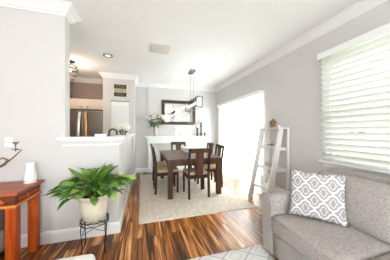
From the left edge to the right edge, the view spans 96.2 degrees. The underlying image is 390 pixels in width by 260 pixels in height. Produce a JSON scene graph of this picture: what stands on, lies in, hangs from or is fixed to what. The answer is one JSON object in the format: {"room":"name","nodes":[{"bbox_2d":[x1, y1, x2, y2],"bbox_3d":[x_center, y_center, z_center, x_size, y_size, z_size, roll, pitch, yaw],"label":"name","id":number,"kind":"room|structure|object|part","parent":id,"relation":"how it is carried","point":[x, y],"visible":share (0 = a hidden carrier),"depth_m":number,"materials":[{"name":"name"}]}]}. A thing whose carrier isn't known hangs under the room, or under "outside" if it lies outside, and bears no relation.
{"room":"living room","nodes":[
{"label":"living room","id":0,"kind":"room"},
{"bbox_2d":[0,6,119,236],"bbox_3d":[-2.520,-0.080,1.828,3.210,2.740,0.140,0,0,-17],"label":"wall","id":1,"kind":"structure","parent":0,"point":[34,46],"depth_m":1.99,"materials":[{"name":"grey paint"}]},
{"bbox_2d":[5,137,12,146],"bbox_3d":[-2.019,0.125,1.898,0.074,0.104,0.010,0,0,-17],"label":"switch plate","id":2,"kind":"object","parent":1,"relation":"attached to","point":[8,140],"visible":1,"depth_m":1.90,"materials":[{"name":"white paint"}]},
{"bbox_2d":[3,165,193,250],"bbox_3d":[-1.470,1.221,3.596,2.257,0.138,6.452,0,0,29],"label":"baseboard","id":3,"kind":"structure","parent":1,"relation":"attached to","point":[47,237],"depth_m":2.09,"materials":[{"name":"white paint"}]},
{"bbox_2d":[70,81,71,97],"bbox_3d":[-3.017,-0.080,3.360,0.130,2.740,3.080,0,0,-17],"label":"wall","id":4,"kind":"structure","parent":0,"point":[70,81],"depth_m":4.71,"materials":[{"name":"beige paint"}]},
{"bbox_2d":[72,82,102,99],"bbox_3d":[-2.958,-0.080,4.968,0.900,2.740,0.030,0,0,-17],"label":"wall","id":5,"kind":"structure","parent":0,"point":[79,90],"depth_m":4.93,"materials":[{"name":"beige paint"}]},
{"bbox_2d":[70,98,102,110],"bbox_3d":[-2.876,-0.675,4.692,0.880,0.270,0.537,0,0,-17],"label":"upper cabinet","id":6,"kind":"object","parent":5,"relation":"attached to","point":[75,104],"visible":0.69,"depth_m":4.48,"materials":[{"name":"beige paint"}]},
{"bbox_3d":[-3.020,-0.675,4.409,0.432,0.250,0.026,0,0,-17],"label":"door","id":7,"kind":"part","parent":6,"relation":"part of","materials":[{"name":"beige paint"}]},
{"bbox_3d":[-2.600,-0.675,4.533,0.432,0.250,0.026,0,0,-17],"label":"door","id":8,"kind":"part","parent":6,"relation":"part of","materials":[{"name":"beige paint"}]},
{"bbox_2d":[79,191,110,221],"bbox_3d":[-1.081,0.808,1.890,0.312,0.262,0.312,0,0,-17],"label":"pot","id":9,"kind":"object","parent":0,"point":[89,212],"depth_m":1.79,"materials":[{"name":"beige ceramic"}]},
{"bbox_2d":[103,78,134,173],"bbox_3d":[-2.069,-0.080,4.873,0.750,2.740,0.720,0,0,-17],"label":"wall","id":10,"kind":"structure","parent":0,"point":[108,83],"depth_m":4.54,"materials":[{"name":"grey paint"}]},
{"bbox_2d":[109,99,130,135],"bbox_3d":[-1.930,0.240,4.519,0.535,2.100,0.035,0,0,-17],"label":"door","id":11,"kind":"structure","parent":10,"relation":"in","point":[118,110],"depth_m":4.50,"materials":[{"name":"white paint"}]},
{"bbox_2d":[114,84,125,96],"bbox_3d":[-1.932,-1.032,4.526,0.294,0.306,0.020,0,0,-17],"label":"sign","id":12,"kind":"object","parent":10,"relation":"attached to","point":[121,89],"visible":1,"depth_m":4.52,"materials":[{"name":"gold metal"}]},
{"bbox_2d":[120,138,131,215],"bbox_3d":[-1.392,0.703,3.457,0.120,1.175,2.380,0,0,-17],"label":"wall","id":13,"kind":"structure","parent":0,"point":[126,147],"depth_m":3.03,"materials":[{"name":"grey paint"}]},
{"bbox_2d":[56,133,133,140],"bbox_3d":[-1.582,0.096,3.300,0.717,0.036,2.572,0,0,-17],"label":"countertop","id":14,"kind":"structure","parent":13,"relation":"attached to","point":[115,137],"depth_m":2.09,"materials":[{"name":"white paint"}]},
{"bbox_2d":[95,134,106,136],"bbox_3d":[-1.179,0.060,2.195,0.128,0.034,0.074,0,0,-17],"label":"box","id":15,"kind":"object","parent":14,"relation":"on","point":[96,135],"visible":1,"depth_m":2.16,"materials":[{"name":"ceramic"}]},
{"bbox_2d":[116,123,129,134],"bbox_3d":[-1.297,-0.032,3.162,0.224,0.215,0.221,0,0,35],"label":"flowers","id":16,"kind":"object","parent":14,"relation":"on","point":[125,127],"visible":1,"depth_m":3.12,"materials":[{"name":"white plant"}]},
{"bbox_2d":[61,136,131,145],"bbox_3d":[-1.579,0.149,3.312,0.660,0.071,2.550,0,0,-17],"label":"trim","id":17,"kind":"structure","parent":13,"relation":"attached to","point":[65,142],"depth_m":2.11,"materials":[{"name":"white paint"}]},
{"bbox_2d":[0,170,278,259],"bbox_3d":[-0.878,1.340,1.200,6.200,0.100,8.800,0,0,-17],"label":"floor","id":18,"kind":"structure","parent":0,"point":[187,238],"depth_m":2.09,"materials":[{"name":"brown wood"}]},
{"bbox_2d":[0,209,4,256],"bbox_3d":[-2.187,1.026,1.671,0.496,0.527,0.276,0,0,-17],"label":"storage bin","id":19,"kind":"object","parent":18,"relation":"on","point":[2,248],"visible":0.58,"depth_m":1.80,"materials":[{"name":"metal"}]},
{"bbox_2d":[0,180,44,259],"bbox_3d":[-2.241,0.920,1.573,1.280,0.740,0.452,0,0,-17],"label":"console table","id":20,"kind":"object","parent":18,"relation":"on","point":[14,194],"visible":1,"depth_m":1.62,"materials":[{"name":"brown wood"}]},
{"bbox_2d":[0,142,21,167],"bbox_3d":[-1.961,0.330,1.650,0.548,0.438,0.118,0,0,-17],"label":"candelabra","id":21,"kind":"object","parent":20,"relation":"on","point":[15,143],"visible":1,"depth_m":1.68,"materials":[{"name":"brown metal"}]},
{"bbox_3d":[-1.647,0.990,1.584,0.076,0.600,0.076,0,0,-17],"label":"leg","id":22,"kind":"part","parent":20,"relation":"part of","materials":[{"name":"brown wood"}]},
{"bbox_3d":[-2.244,0.590,1.583,1.220,0.021,0.412,0,0,-17],"label":"moulding","id":23,"kind":"part","parent":20,"relation":"part of","materials":[{"name":"brown wood"}]},
{"bbox_3d":[-2.243,0.678,1.579,1.232,0.024,0.416,0,0,-17],"label":"moulding","id":24,"kind":"part","parent":20,"relation":"part of","materials":[{"name":"orange wood"}]},
{"bbox_2d":[23,162,36,183],"bbox_3d":[-1.732,0.442,1.843,0.108,0.215,0.108,0,0,-17],"label":"diffuser","id":25,"kind":"object","parent":20,"relation":"on","point":[30,176],"visible":1,"depth_m":1.81,"materials":[{"name":"ceramic"}]},
{"bbox_3d":[-1.738,0.990,1.887,0.076,0.600,0.076,0,0,-17],"label":"leg","id":26,"kind":"part","parent":20,"relation":"part of","materials":[{"name":"brown wood"}]},
{"bbox_2d":[57,254,94,259],"bbox_3d":[-1.004,1.060,0.745,0.880,0.460,0.760,0,0,-17],"label":"ottoman","id":27,"kind":"object","parent":18,"relation":"on","point":[88,256],"visible":1,"depth_m":1.16,"materials":[{"name":"fabric"}]},
{"bbox_2d":[70,110,102,136],"bbox_3d":[-2.839,0.385,4.568,0.860,1.770,0.766,0,0,-17],"label":"refrigerator","id":28,"kind":"object","parent":18,"relation":"on","point":[82,123],"visible":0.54,"depth_m":4.32,"materials":[{"name":"grey metal"}]},
{"bbox_3d":[-2.977,0.087,4.281,0.421,1.165,0.053,0,0,-17],"label":"door","id":29,"kind":"part","parent":28,"relation":"part of","materials":[{"name":"silver metal"}]},
{"bbox_3d":[-2.812,0.030,4.237,0.090,0.991,0.116,0,0,-17],"label":"handle","id":30,"kind":"part","parent":28,"relation":"part of","materials":[{"name":"metal"}]},
{"bbox_3d":[-2.680,0.030,4.276,0.090,0.991,0.116,0,0,-17],"label":"handle","id":31,"kind":"part","parent":28,"relation":"part of","materials":[{"name":"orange metal"}]},
{"bbox_3d":[-2.566,0.087,4.403,0.421,1.165,0.053,0,0,-17],"label":"door","id":32,"kind":"part","parent":28,"relation":"part of","materials":[{"name":"silver metal"}]},
{"bbox_2d":[79,213,108,254],"bbox_3d":[-1.081,1.113,1.890,0.280,0.347,0.280,0,0,-17],"label":"plant stand","id":33,"kind":"object","parent":18,"relation":"on","point":[105,221],"visible":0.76,"depth_m":1.83,"materials":[{"name":"black metal"}]},
{"bbox_3d":[-1.136,1.113,1.753,0.008,0.347,0.034,0,0,22],"label":"leg","id":34,"kind":"part","parent":33,"relation":"part of","materials":[{"name":"black metal"}]},
{"bbox_2d":[42,160,137,221],"bbox_3d":[-1.045,0.642,1.803,0.895,0.594,0.703,0,0,-17],"label":"peace lily","id":35,"kind":"object","parent":33,"relation":"on","point":[94,197],"visible":1,"depth_m":1.78,"materials":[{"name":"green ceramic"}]},
{"bbox_3d":[-0.944,1.113,1.836,0.034,0.347,0.008,0,0,22],"label":"leg","id":36,"kind":"part","parent":33,"relation":"part of","materials":[{"name":"black metal"}]},
{"bbox_2d":[138,172,255,223],"bbox_3d":[-0.261,1.283,4.002,1.912,0.013,2.792,0,0,-17],"label":"shag rug","id":37,"kind":"object","parent":18,"relation":"on","point":[153,208],"visible":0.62,"depth_m":3.16,"materials":[{"name":"white fabric"}]},
{"bbox_2d":[150,144,167,184],"bbox_3d":[-0.826,0.803,4.345,0.549,0.945,0.430,0,0,-17],"label":"dining chair","id":38,"kind":"object","parent":37,"relation":"on","point":[159,163],"visible":0.34,"depth_m":4.21,"materials":[{"name":"brown wood"}]},
{"bbox_3d":[-0.774,0.825,4.360,0.440,0.071,0.424,0,0,-17],"label":"seat","id":39,"kind":"part","parent":38,"relation":"part of","materials":[{"name":"beige fabric"}]},
{"bbox_2d":[151,145,178,194],"bbox_3d":[-0.644,0.803,3.731,0.549,0.945,0.430,0,0,-17],"label":"dining chair","id":40,"kind":"object","parent":37,"relation":"on","point":[161,170],"visible":0.93,"depth_m":3.58,"materials":[{"name":"brown wood"}]},
{"bbox_3d":[-0.800,0.805,3.481,0.108,0.940,0.038,0,0,-17],"label":"leg","id":41,"kind":"part","parent":40,"relation":"part of","materials":[{"name":"brown wood"}]},
{"bbox_3d":[-0.619,0.878,3.739,0.457,0.075,0.414,0,0,-17],"label":"seat frame","id":42,"kind":"part","parent":40,"relation":"part of","materials":[{"name":"brown wood"}]},
{"bbox_3d":[-0.592,0.825,3.747,0.440,0.071,0.424,0,0,-17],"label":"seat","id":43,"kind":"part","parent":40,"relation":"part of","materials":[{"name":"beige fabric"}]},
{"bbox_3d":[-0.360,1.065,3.612,0.038,0.420,0.040,0,0,-17],"label":"leg","id":44,"kind":"part","parent":40,"relation":"part of","materials":[{"name":"brown wood"}]},
{"bbox_2d":[171,142,185,167],"bbox_3d":[-0.417,0.803,4.914,0.430,0.945,0.549,0,0,-17],"label":"dining chair","id":45,"kind":"object","parent":37,"relation":"on","point":[178,144],"visible":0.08,"depth_m":5.13,"materials":[{"name":"brown wood"}]},
{"bbox_3d":[-0.488,0.374,5.154,0.430,0.087,0.046,0,0,-17],"label":"crest rail","id":46,"kind":"part","parent":45,"relation":"part of","materials":[{"name":"brown wood"}]},
{"bbox_2d":[160,150,221,199],"bbox_3d":[-0.201,0.908,4.118,1.100,0.736,1.590,0,0,-17],"label":"dining table","id":47,"kind":"object","parent":37,"relation":"on","point":[172,158],"visible":0.69,"depth_m":3.50,"materials":[{"name":"brown wood"}]},
{"bbox_3d":[-0.462,0.926,3.274,0.090,0.700,0.090,0,0,-17],"label":"leg","id":48,"kind":"part","parent":47,"relation":"part of","materials":[{"name":"brown wood"}]},
{"bbox_2d":[181,147,191,151],"bbox_3d":[-0.215,0.475,4.339,0.290,0.128,0.290,0,0,-17],"label":"serving bowl","id":49,"kind":"object","parent":47,"relation":"on","point":[185,149],"visible":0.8,"depth_m":4.26,"materials":[{"name":"white ceramic"}]},
{"bbox_3d":[0.478,0.926,3.553,0.090,0.700,0.090,0,0,-17],"label":"leg","id":50,"kind":"part","parent":47,"relation":"part of","materials":[{"name":"brown wood"}]},
{"bbox_2d":[183,148,210,199],"bbox_3d":[0.021,0.803,3.491,0.430,0.945,0.549,0,0,-17],"label":"dining chair","id":51,"kind":"object","parent":37,"relation":"on","point":[198,172],"visible":1,"depth_m":3.29,"materials":[{"name":"brown wood"}]},
{"bbox_3d":[-0.233,1.065,3.664,0.040,0.420,0.038,0,0,-17],"label":"leg","id":52,"kind":"part","parent":51,"relation":"part of","materials":[{"name":"brown wood"}]},
{"bbox_3d":[-0.103,0.805,3.224,0.038,0.940,0.108,0,0,-17],"label":"leg","id":53,"kind":"part","parent":51,"relation":"part of","materials":[{"name":"brown wood"}]},
{"bbox_3d":[0.006,0.825,3.543,0.424,0.071,0.440,0,0,-17],"label":"seat","id":54,"kind":"part","parent":51,"relation":"part of","materials":[{"name":"beige fabric"}]},
{"bbox_3d":[0.014,0.878,3.516,0.414,0.075,0.457,0,0,-17],"label":"seat frame","id":55,"kind":"part","parent":51,"relation":"part of","materials":[{"name":"brown wood"}]},
{"bbox_3d":[0.093,0.374,3.252,0.430,0.087,0.046,0,0,-17],"label":"crest rail","id":56,"kind":"part","parent":51,"relation":"part of","materials":[{"name":"brown wood"}]},
{"bbox_3d":[0.271,0.805,3.335,0.038,0.940,0.108,0,0,-17],"label":"leg","id":57,"kind":"part","parent":51,"relation":"part of","materials":[{"name":"brown wood"}]},
{"bbox_2d":[190,142,213,180],"bbox_3d":[0.178,0.803,4.664,0.549,0.945,0.430,0,0,-17],"label":"dining chair","id":58,"kind":"object","parent":37,"relation":"on","point":[211,145],"visible":0.12,"depth_m":4.54,"materials":[{"name":"brown wood"}]},
{"bbox_3d":[0.445,0.805,4.540,0.108,0.940,0.038,0,0,-17],"label":"leg","id":59,"kind":"part","parent":58,"relation":"part of","materials":[{"name":"brown wood"}]},
{"bbox_2d":[197,144,224,188],"bbox_3d":[0.355,0.803,4.070,0.549,0.945,0.430,0,0,-17],"label":"dining chair","id":60,"kind":"object","parent":37,"relation":"on","point":[220,147],"visible":0.4,"depth_m":3.93,"materials":[{"name":"brown wood"}]},
{"bbox_3d":[0.303,0.825,4.054,0.440,0.071,0.424,0,0,-17],"label":"seat","id":61,"kind":"part","parent":60,"relation":"part of","materials":[{"name":"beige fabric"}]},
{"bbox_3d":[0.511,0.805,4.319,0.108,0.940,0.038,0,0,-17],"label":"leg","id":62,"kind":"part","parent":60,"relation":"part of","materials":[{"name":"brown wood"}]},
{"bbox_3d":[0.622,0.805,3.946,0.108,0.940,0.038,0,0,-17],"label":"leg","id":63,"kind":"part","parent":60,"relation":"part of","materials":[{"name":"brown wood"}]},
{"bbox_2d":[189,244,275,259],"bbox_3d":[0.472,1.285,0.552,1.322,0.007,2.592,0,0,-17],"label":"area rug","id":64,"kind":"object","parent":18,"relation":"on","point":[255,252],"visible":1,"depth_m":1.79,"materials":[{"name":"white fabric"}]},
{"bbox_2d":[248,128,289,198],"bbox_3d":[1.312,0.620,3.165,0.488,1.340,0.520,0,0,-17],"label":"ladder shelf","id":65,"kind":"object","parent":18,"relation":"on","point":[274,169],"visible":0.79,"depth_m":3.03,"materials":[{"name":"white paint"}]},
{"bbox_3d":[1.182,0.631,3.377,0.360,1.318,0.032,0,0,-17],"label":"rail","id":66,"kind":"part","parent":65,"relation":"part of","materials":[{"name":"white paint"}]},
{"bbox_2d":[260,174,264,185],"bbox_3d":[1.257,0.924,3.263,0.018,0.190,0.160,0,0,-2],"label":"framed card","id":67,"kind":"object","parent":65,"relation":"on","point":[262,177],"visible":1,"depth_m":3.24,"materials":[{"name":"white paper"}]},
{"bbox_3d":[1.455,0.631,3.458,0.040,1.318,0.028,0,0,-17],"label":"post","id":68,"kind":"part","parent":65,"relation":"part of","materials":[{"name":"white paint"}]},
{"bbox_3d":[1.343,1.039,3.174,0.334,0.062,0.450,0,0,-17],"label":"shelf","id":69,"kind":"part","parent":65,"relation":"part of","materials":[{"name":"white paint"}]},
{"bbox_3d":[1.378,0.679,3.184,0.260,0.062,0.450,0,0,-17],"label":"shelf","id":70,"kind":"part","parent":65,"relation":"part of","materials":[{"name":"white paint"}]},
{"bbox_2d":[269,119,276,127],"bbox_3d":[1.450,-0.136,3.248,0.132,0.170,0.130,0,0,-17],"label":"potted cactus","id":71,"kind":"object","parent":65,"relation":"on","point":[272,122],"visible":1,"depth_m":3.21,"materials":[{"name":"orange ceramic"}]},
{"bbox_3d":[1.415,0.309,3.195,0.184,0.062,0.450,0,0,-17],"label":"shelf","id":72,"kind":"part","parent":65,"relation":"part of","materials":[{"name":"white paint"}]},
{"bbox_3d":[1.441,-0.040,3.203,0.218,0.020,0.520,0,0,-17],"label":"shelf","id":73,"kind":"part","parent":65,"relation":"part of","materials":[{"name":"white paint"}]},
{"bbox_3d":[1.319,0.631,2.917,0.360,1.318,0.032,0,0,-17],"label":"rail","id":74,"kind":"part","parent":65,"relation":"part of","materials":[{"name":"white paint"}]},
{"bbox_3d":[1.592,0.631,2.998,0.040,1.318,0.028,0,0,-17],"label":"post","id":75,"kind":"part","parent":65,"relation":"part of","materials":[{"name":"white paint"}]},
{"bbox_2d":[260,168,389,259],"bbox_3d":[1.518,0.852,0.918,1.066,0.876,2.327,0,0,-17],"label":"sofa","id":76,"kind":"object","parent":18,"relation":"on","point":[286,236],"visible":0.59,"depth_m":1.42,"materials":[{"name":"grey fabric"}]},
{"bbox_3d":[1.183,0.932,1.935,0.970,0.575,0.187,0,0,-17],"label":"arm","id":77,"kind":"part","parent":76,"relation":"part of","materials":[{"name":"grey fabric"}]},
{"bbox_2d":[289,169,347,227],"bbox_3d":[1.119,0.600,1.618,0.440,0.411,0.180,0,0,34],"label":"throw pillow","id":78,"kind":"object","parent":76,"relation":"on","point":[313,195],"visible":1,"depth_m":1.56,"materials":[{"name":"grey fabric"}]},
{"bbox_2d":[272,213,389,259],"bbox_3d":[1.179,0.912,1.500,0.749,0.218,0.651,0,0,-17],"label":"seat cushion","id":79,"kind":"object","parent":76,"relation":"on","point":[308,238],"depth_m":1.35,"materials":[{"name":"grey fabric"}]},
{"bbox_2d":[318,170,389,243],"bbox_3d":[1.413,0.634,1.570,0.284,0.441,0.647,0,0,-17],"label":"cushion","id":80,"kind":"object","parent":76,"relation":"on","point":[367,202],"depth_m":1.38,"materials":[{"name":"grey fabric"}]},
{"bbox_2d":[370,254,389,259],"bbox_3d":[1.365,0.912,0.873,0.749,0.218,0.651,0,0,-17],"label":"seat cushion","id":81,"kind":"object","parent":76,"relation":"on","point":[372,256],"depth_m":1.15,"materials":[{"name":"grey fabric"}]},
{"bbox_2d":[135,87,215,167],"bbox_3d":[-1.409,-0.080,5.481,4.420,2.740,0.210,0,0,-17],"label":"wall","id":82,"kind":"structure","parent":0,"point":[148,100],"depth_m":5.50,"materials":[{"name":"grey paint"}]},
{"bbox_2d":[145,136,210,167],"bbox_3d":[-0.505,0.662,5.545,2.070,0.975,0.179,0,0,-17],"label":"mantel shelf","id":83,"kind":"object","parent":82,"relation":"attached to","point":[150,139],"visible":0.87,"depth_m":5.43,"materials":[{"name":"white paint"}]},
{"bbox_3d":[-1.390,0.778,5.363,0.090,0.744,0.024,0,0,-17],"label":"post","id":84,"kind":"part","parent":83,"relation":"part of","materials":[{"name":"white paint"}]},
{"bbox_2d":[145,112,166,135],"bbox_3d":[-1.177,-0.196,5.287,0.680,0.741,0.273,0,0,-17],"label":"flower vase","id":85,"kind":"object","parent":83,"relation":"on","point":[155,121],"visible":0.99,"depth_m":5.29,"materials":[{"name":"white plant"}]},
{"bbox_2d":[199,119,202,135],"bbox_3d":[0.199,-0.104,5.755,0.110,0.558,0.110,0,0,-17],"label":"candlestick","id":86,"kind":"object","parent":83,"relation":"on","point":[200,119],"visible":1,"depth_m":5.73,"materials":[{"name":"brown metal"}]},
{"bbox_2d":[162,100,194,124],"bbox_3d":[-0.515,-0.570,5.613,1.100,0.770,0.039,0,0,-17],"label":"wall mirror","id":87,"kind":"object","parent":82,"relation":"attached to","point":[174,112],"visible":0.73,"depth_m":5.59,"materials":[{"name":"mirror"}]},
{"bbox_3d":[-0.515,-0.570,5.613,0.930,0.600,0.022,0,0,-17],"label":"frame","id":88,"kind":"part","parent":87,"relation":"part of","materials":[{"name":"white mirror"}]},
{"bbox_3d":[-0.518,-0.570,5.622,0.894,0.564,0.014,0,0,-17],"label":"glass","id":89,"kind":"part","parent":87,"relation":"part of","materials":[{"name":"mirror"}]},
{"bbox_2d":[60,0,359,87],"bbox_3d":[-0.878,-1.500,1.200,6.200,0.100,8.800,0,0,-17],"label":"ceiling","id":90,"kind":"structure","parent":0,"point":[217,39],"depth_m":2.62,"materials":[{"name":"white paint"}]},
{"bbox_2d":[70,60,78,77],"bbox_3d":[-2.620,-1.290,3.655,0.314,0.317,0.314,0,0,-17],"label":"ceiling lamp","id":91,"kind":"object","parent":90,"relation":"attached to","point":[72,62],"visible":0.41,"depth_m":3.66,"materials":[{"name":"brown metal"}]},
{"bbox_2d":[103,53,112,57],"bbox_3d":[-1.683,-1.446,3.381,0.180,0.007,0.180,0,0,-17],"label":"recessed light","id":92,"kind":"object","parent":90,"relation":"in","point":[105,54],"visible":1,"depth_m":3.37,"materials":[{"name":"grey metal"}]},
{"bbox_2d":[150,43,170,53],"bbox_3d":[-0.624,-1.440,3.101,0.340,0.017,0.330,0,0,-17],"label":"ceiling vent","id":93,"kind":"object","parent":90,"relation":"in","point":[154,48],"visible":1,"depth_m":3.06,"materials":[{"name":"beige metal"}]},
{"bbox_2d":[185,69,202,111],"bbox_3d":[-0.047,-0.976,4.215,0.156,0.947,0.983,0,0,-17],"label":"pendant lamp","id":94,"kind":"object","parent":90,"relation":"hanging from","point":[192,71],"visible":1,"depth_m":4.22,"materials":[{"name":"grey metal"}]},
{"bbox_3d":[-0.045,-0.623,4.206,0.156,0.241,0.966,0,0,-17],"label":"cage frame","id":95,"kind":"part","parent":94,"relation":"part of","materials":[{"name":"grey metal"}]},
{"bbox_2d":[216,0,389,190],"bbox_3d":[1.988,-0.080,2.051,0.140,2.740,8.800,0,0,-17],"label":"wall","id":96,"kind":"structure","parent":0,"point":[291,84],"depth_m":2.84,"materials":[{"name":"grey paint"}]},
{"bbox_2d":[0,0,388,91],"bbox_3d":[-0.891,-1.393,1.175,5.880,0.115,8.480,0,0,-17],"label":"trim","id":97,"kind":"structure","parent":96,"relation":"attached to","point":[54,7],"depth_m":2.39,"materials":[{"name":"white paint"}]},
{"bbox_2d":[217,90,263,190],"bbox_3d":[1.075,0.215,4.659,0.124,2.100,2.160,0,0,-17],"label":"sheer curtain","id":98,"kind":"object","parent":96,"relation":"hanging from","point":[239,119],"visible":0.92,"depth_m":4.34,"materials":[{"name":"white fabric"}]},
{"bbox_2d":[318,99,389,176],"bbox_3d":[2.076,-0.245,1.605,0.205,1.490,1.815,0,0,-17],"label":"window","id":99,"kind":"structure","parent":96,"relation":"in","point":[331,164],"depth_m":2.06,"materials":[{"name":"white paint"}]},
{"bbox_2d":[317,23,389,170],"bbox_3d":[1.999,-0.331,1.590,0.100,1.458,1.790,0,0,-17],"label":"window blind","id":100,"kind":"object","parent":99,"relation":"attached to","point":[360,65],"visible":1,"depth_m":2.00,"materials":[{"name":"white paint"}]},
{"bbox_3d":[1.794,-0.300,2.285,0.072,1.360,0.004,0,0,-17],"label":"ladder cord","id":101,"kind":"part","parent":100,"relation":"part of","materials":[{"name":"white fabric"}]},
{"bbox_3d":[2.000,0.386,1.591,0.060,0.024,1.730,0,0,-17],"label":"rail","id":102,"kind":"part","parent":100,"relation":"part of","materials":[{"name":"white plastic"}]},
{"bbox_3d":[2.076,0.451,1.605,0.205,0.099,1.815,0,0,-17],"label":"sill","id":103,"kind":"part","parent":99,"relation":"part of","materials":[{"name":"white paint"}]},
{"label":"outside","id":104,"kind":"structure","parent":0,"visible":0},
{"bbox_2d":[336,153,389,160],"bbox_3d":[13.346,1.565,12.311,27.400,0.150,44.000,0,0,-17],"label":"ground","id":105,"kind":"structure","parent":104,"point":[336,153],"depth_m":9.66,"materials":[{"name":"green plant"}]},
{"bbox_2d":[336,94,389,153],"bbox_3d":[13.343,-1.110,11.267,6.600,5.200,9.800,0,0,-17],"label":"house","id":106,"kind":"structure","parent":105,"relation":"on","point":[365,94],"depth_m":10.70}
]}

